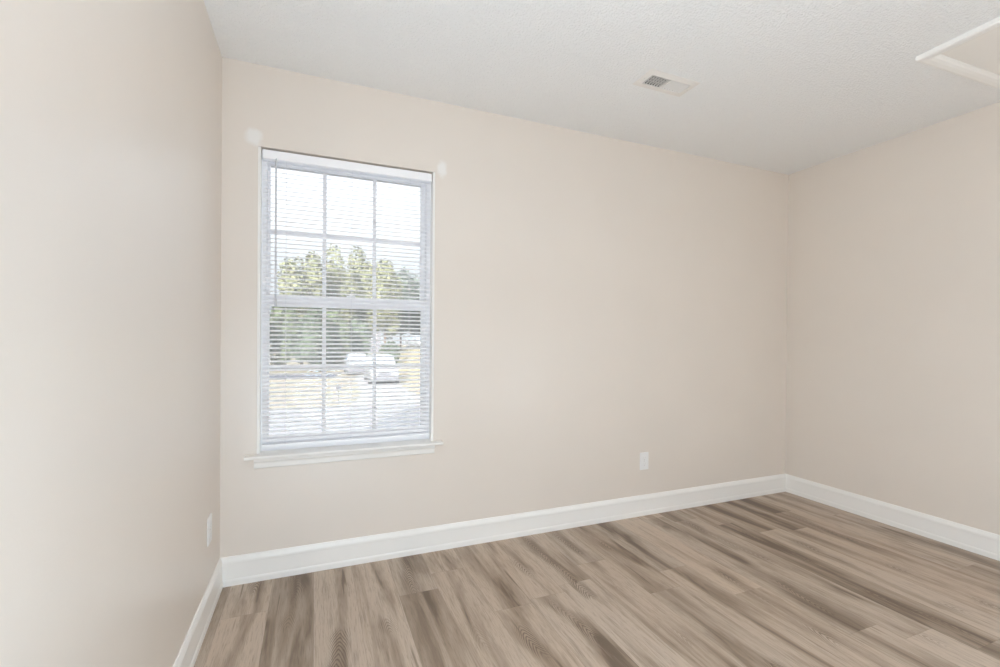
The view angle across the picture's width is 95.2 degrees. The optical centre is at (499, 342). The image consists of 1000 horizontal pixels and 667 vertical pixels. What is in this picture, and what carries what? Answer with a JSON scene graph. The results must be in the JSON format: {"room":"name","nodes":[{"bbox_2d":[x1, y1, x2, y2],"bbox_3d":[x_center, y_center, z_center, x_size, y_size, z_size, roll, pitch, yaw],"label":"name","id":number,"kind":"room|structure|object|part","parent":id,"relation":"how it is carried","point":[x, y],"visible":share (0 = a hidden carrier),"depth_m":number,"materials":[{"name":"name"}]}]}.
{"room":"empty bedroom","nodes":[
{"label":"empty bedroom","id":0,"kind":"room"},
{"bbox_2d":[0,0,221,666],"bbox_3d":[-0.546,-0.076,0.085,0.150,2.440,4.300,0,0,-22],"label":"wall","id":1,"kind":"structure","parent":0,"point":[111,110],"depth_m":0.95,"materials":[{"name":"beige paint"}]},
{"bbox_2d":[173,558,222,666],"bbox_3d":[-0.478,1.078,0.122,0.016,0.133,4.300,0,0,-22],"label":"baseboard","id":2,"kind":"structure","parent":1,"relation":"attached to","point":[188,653],"depth_m":1.72,"materials":[{"name":"white paint"}]},
{"bbox_2d":[207,513,211,546],"bbox_3d":[-1.200,0.773,1.888,0.007,0.114,0.070,0,0,-22],"label":"wall outlet","id":3,"kind":"object","parent":1,"relation":"attached to","point":[209,519],"visible":1,"depth_m":1.87,"materials":[{"name":"white plastic"}]},
{"bbox_2d":[220,57,787,557],"bbox_3d":[0.436,-0.083,2.886,4.080,2.440,0.150,0,0,-22],"label":"wall","id":4,"kind":"structure","parent":0,"point":[601,302],"depth_m":2.71,"materials":[{"name":"beige paint"}]},
{"bbox_2d":[244,146,442,468],"bbox_3d":[-0.772,-0.165,2.363,0.941,1.524,0.203,0,0,-22],"label":"window","id":5,"kind":"structure","parent":4,"relation":"in","point":[369,449],"depth_m":2.35,"materials":[{"name":"white paint"}]},
{"bbox_3d":[-0.761,0.538,2.326,0.941,0.014,0.115,0,0,-22],"label":"sill","id":6,"kind":"part","parent":5,"relation":"part of","materials":[{"name":"white paint"}]},
{"bbox_2d":[270,173,419,297],"bbox_3d":[-0.793,-0.554,2.410,0.751,0.642,0.007,0,0,-22],"label":"grille","id":7,"kind":"object","parent":5,"relation":"attached to","point":[364,177],"depth_m":2.42,"materials":[{"name":"white plastic"}]},
{"bbox_2d":[269,308,420,430],"bbox_3d":[-0.787,0.142,2.387,0.751,0.636,0.007,0,0,-22],"label":"grille","id":8,"kind":"object","parent":5,"relation":"attached to","point":[374,309],"depth_m":2.42,"materials":[{"name":"white plastic"}]},
{"bbox_3d":[-0.790,-0.549,2.418,0.822,0.723,0.026,0,0,-22],"label":"sash","id":9,"kind":"part","parent":5,"relation":"part of","materials":[{"name":"white plastic"}]},
{"bbox_3d":[-0.784,0.133,2.394,0.822,0.738,0.027,0,0,-22],"label":"sash","id":10,"kind":"part","parent":5,"relation":"part of","materials":[{"name":"white plastic"}]},
{"bbox_2d":[261,149,431,447],"bbox_3d":[-0.759,-0.205,2.340,0.819,1.428,0.051,0,0,-22],"label":"window blind","id":11,"kind":"object","parent":5,"relation":"attached to","point":[268,155],"visible":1,"depth_m":2.32,"materials":[{"name":"white plastic"}]},
{"bbox_3d":[-1.046,-0.191,2.231,0.001,1.380,0.029,0,0,-22],"label":"ladder cord","id":12,"kind":"part","parent":11,"relation":"part of","materials":[{"name":"white fabric"}]},
{"bbox_3d":[-0.768,0.501,2.351,0.817,0.015,0.026,0,0,-22],"label":"rail","id":13,"kind":"part","parent":11,"relation":"part of","materials":[{"name":"white plastic"}]},
{"bbox_3d":[-0.763,-0.189,2.347,0.001,1.380,0.029,0,0,-22],"label":"ladder cord","id":14,"kind":"part","parent":11,"relation":"part of","materials":[{"name":"white fabric"}]},
{"bbox_3d":[-0.489,-0.188,2.458,0.001,1.380,0.029,0,0,-22],"label":"ladder cord","id":15,"kind":"part","parent":11,"relation":"part of","materials":[{"name":"white fabric"}]},
{"bbox_2d":[221,474,785,586],"bbox_3d":[0.458,1.071,2.815,3.780,0.133,0.016,0,0,-22],"label":"baseboard","id":16,"kind":"structure","parent":4,"relation":"attached to","point":[284,562],"depth_m":2.55,"materials":[{"name":"white paint"}]},
{"bbox_2d":[640,452,648,469],"bbox_3d":[0.953,0.783,3.019,0.070,0.114,0.007,0,0,-22],"label":"wall outlet","id":17,"kind":"object","parent":4,"relation":"attached to","point":[644,456],"visible":1,"depth_m":3.02,"materials":[{"name":"white plastic"}]},
{"bbox_2d":[194,492,999,666],"bbox_3d":[1.264,1.214,0.832,4.080,0.120,4.600,0,0,-22],"label":"floor","id":18,"kind":"structure","parent":0,"point":[782,579],"depth_m":2.00,"materials":[{"name":"beige wood"}]},
{"bbox_2d":[203,0,999,174],"bbox_3d":[1.284,-1.356,0.818,4.080,0.140,4.600,0,0,-22],"label":"ceiling","id":19,"kind":"structure","parent":0,"point":[787,87],"depth_m":2.10,"materials":[{"name":"white paint"}]},
{"bbox_2d":[632,69,699,96],"bbox_3d":[0.833,-1.394,2.285,0.303,0.212,0.142,0,0,-22],"label":"ceiling vent","id":20,"kind":"object","parent":19,"relation":"in","point":[656,80],"visible":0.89,"depth_m":2.28,"materials":[{"name":"white metal"}]},
{"bbox_2d":[916,16,999,88],"bbox_3d":[2.407,-1.270,1.531,0.641,0.022,1.358,0,0,-20],"label":"attic hatch","id":21,"kind":"object","parent":19,"relation":"attached to","point":[974,55],"visible":1,"depth_m":2.03,"materials":[{"name":"white paint"}]},
{"bbox_3d":[2.407,-1.276,1.531,0.520,0.008,1.237,0,0,-20],"label":"panel","id":22,"kind":"part","parent":21,"relation":"part of","materials":[{"name":"white paint"}]},
{"bbox_2d":[785,102,999,534],"bbox_3d":[3.094,-0.056,1.565,0.150,2.440,4.300,0,0,-22],"label":"wall","id":23,"kind":"structure","parent":0,"point":[893,352],"depth_m":2.84,"materials":[{"name":"beige paint"}]},
{"bbox_2d":[785,474,999,560],"bbox_3d":[3.009,1.097,1.540,0.016,0.133,4.300,0,0,-22],"label":"baseboard","id":24,"kind":"structure","parent":23,"relation":"attached to","point":[981,542],"depth_m":2.81,"materials":[{"name":"white paint"}]},
{"label":"outside","id":25,"kind":"structure","parent":0,"visible":0},
{"bbox_2d":[351,374,419,404],"bbox_3d":[-8.710,2.636,34.210,4.159,0.130,30.913,0,0,-15],"label":"driveway","id":26,"kind":"structure","parent":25,"point":[383,382],"depth_m":23.33,"materials":[{"name":"concrete"}]},
{"bbox_2d":[344,353,366,374],"bbox_3d":[-11.855,1.728,37.751,2.160,1.620,4.643,0,0,-22],"label":"car","id":27,"kind":"object","parent":26,"relation":"on","point":[347,354],"visible":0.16,"depth_m":36.81,"materials":[{"name":"grey paint"}]},
{"bbox_2d":[364,354,398,383],"bbox_3d":[-7.970,1.706,30.587,2.240,1.800,4.743,0,0,-21],"label":"car","id":28,"kind":"object","parent":26,"relation":"on","point":[368,358],"visible":0.43,"depth_m":29.14,"materials":[{"name":"grey paint"}]},
{"bbox_2d":[378,373,391,375],"bbox_3d":[-7.142,2.013,28.424,0.865,0.180,0.062,0,0,-21],"label":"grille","id":29,"kind":"object","parent":28,"relation":"attached to","point":[379,374],"depth_m":28.37,"materials":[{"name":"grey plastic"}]},
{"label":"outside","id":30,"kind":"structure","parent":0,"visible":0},
{"bbox_2d":[398,346,419,393],"bbox_3d":[7.525,1.737,54.635,45.325,1.750,51.850,0,0,-22],"label":"grass bank","id":31,"kind":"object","parent":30,"point":[405,346],"visible":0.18,"depth_m":36.37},
{"bbox_2d":[405,335,419,347],"bbox_3d":[-10.330,-0.117,57.788,2.180,1.660,4.643,0,0,-34],"label":"car","id":32,"kind":"object","parent":31,"relation":"on","point":[411,338],"visible":0.34,"depth_m":56.90,"materials":[{"name":"grey paint"}]},
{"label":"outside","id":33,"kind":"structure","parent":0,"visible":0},
{"bbox_2d":[269,345,415,408],"bbox_3d":[-41.096,2.012,126.492,300.000,0.300,259.600,0,0,-22],"label":"ground","id":34,"kind":"structure","parent":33,"point":[289,363],"depth_m":26.03,"materials":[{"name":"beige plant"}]},
{"bbox_2d":[270,307,301,364],"bbox_3d":[-19.224,-0.799,40.567,3.406,6.698,2.561,0,0,-22],"label":"shrub","id":35,"kind":"object","parent":34,"relation":"on","point":[271,310],"visible":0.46,"depth_m":39.92,"materials":[{"name":"green plant"}]},
{"bbox_2d":[277,251,321,364],"bbox_3d":[-20.051,-3.448,45.853,3.875,11.901,4.791,1,0,36],"label":"leafy tree","id":36,"kind":"object","parent":34,"relation":"on","point":[307,256],"visible":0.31,"depth_m":45.11,"materials":[{"name":"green plant"}]},
{"bbox_2d":[293,308,330,371],"bbox_3d":[-16.094,-0.282,39.148,3.077,5.790,2.531,0,0,-22],"label":"shrub","id":37,"kind":"object","parent":34,"relation":"on","point":[315,312],"visible":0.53,"depth_m":38.44,"materials":[{"name":"green plant"}]},
{"bbox_2d":[326,308,350,363],"bbox_3d":[-15.406,-0.460,42.476,3.229,6.032,2.358,0,0,-22],"label":"shrub","id":38,"kind":"object","parent":34,"relation":"on","point":[327,312],"visible":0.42,"depth_m":42.10,"materials":[{"name":"green plant"}]},
{"bbox_2d":[320,244,358,324],"bbox_3d":[-18.848,-4.384,51.655,5.828,13.730,4.538,0,0,-17],"label":"leafy tree","id":39,"kind":"object","parent":34,"relation":"on","point":[330,249],"visible":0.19,"depth_m":50.83,"materials":[{"name":"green plant"}]},
{"bbox_2d":[346,317,370,355],"bbox_3d":[-14.550,0.061,46.203,2.923,5.227,2.117,0,0,-22],"label":"shrub","id":40,"kind":"object","parent":34,"relation":"on","point":[352,321],"visible":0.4,"depth_m":45.67,"materials":[{"name":"green plant"}]},
{"bbox_2d":[342,246,378,338],"bbox_3d":[-18.324,-5.138,59.034,5.710,15.168,6.525,1,0,21],"label":"leafy tree","id":41,"kind":"object","parent":34,"relation":"on","point":[358,251],"visible":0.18,"depth_m":58.57,"materials":[{"name":"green plant"}]},
{"bbox_2d":[369,333,380,351],"bbox_3d":[-29.127,-2.021,98.183,6.200,8.250,9.800,0,0,-22],"label":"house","id":42,"kind":"structure","parent":34,"relation":"on","point":[370,350],"depth_m":94.81,"materials":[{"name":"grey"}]},
{"bbox_2d":[361,258,403,342],"bbox_3d":[-14.267,-3.796,55.476,5.252,12.584,4.526,0,0,-22],"label":"leafy tree","id":43,"kind":"object","parent":34,"relation":"on","point":[381,261],"visible":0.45,"depth_m":54.68,"materials":[{"name":"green plant"}]},
{"bbox_2d":[379,341,400,362],"bbox_3d":[-11.237,1.129,46.646,2.181,2.876,1.707,0,0,-22],"label":"shrub","id":44,"kind":"object","parent":34,"relation":"on","point":[388,341],"visible":0.26,"depth_m":46.29,"materials":[{"name":"green plant"}]},
{"bbox_2d":[382,266,419,350],"bbox_3d":[-14.526,-4.290,67.546,6.388,13.440,5.349,0,0,-22],"label":"leafy tree","id":45,"kind":"object","parent":34,"relation":"on","point":[399,274],"visible":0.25,"depth_m":66.41,"materials":[{"name":"green plant"}]},
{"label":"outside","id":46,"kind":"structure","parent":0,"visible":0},
{"bbox_2d":[269,374,336,377],"bbox_3d":[-41.528,2.443,24.300,62.200,0.115,5.800,0,0,-22],"label":"street","id":47,"kind":"structure","parent":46,"point":[328,375],"depth_m":34.23,"materials":[{"name":"grey asphalt"}]},
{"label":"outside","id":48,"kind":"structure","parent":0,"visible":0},
{"bbox_2d":[269,404,419,434],"bbox_3d":[-5.189,2.787,11.661,120.000,0.120,14.600,0,0,-22],"label":"street","id":49,"kind":"structure","parent":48,"point":[410,404],"depth_m":16.28,"materials":[{"name":"grey asphalt"}]}
]}

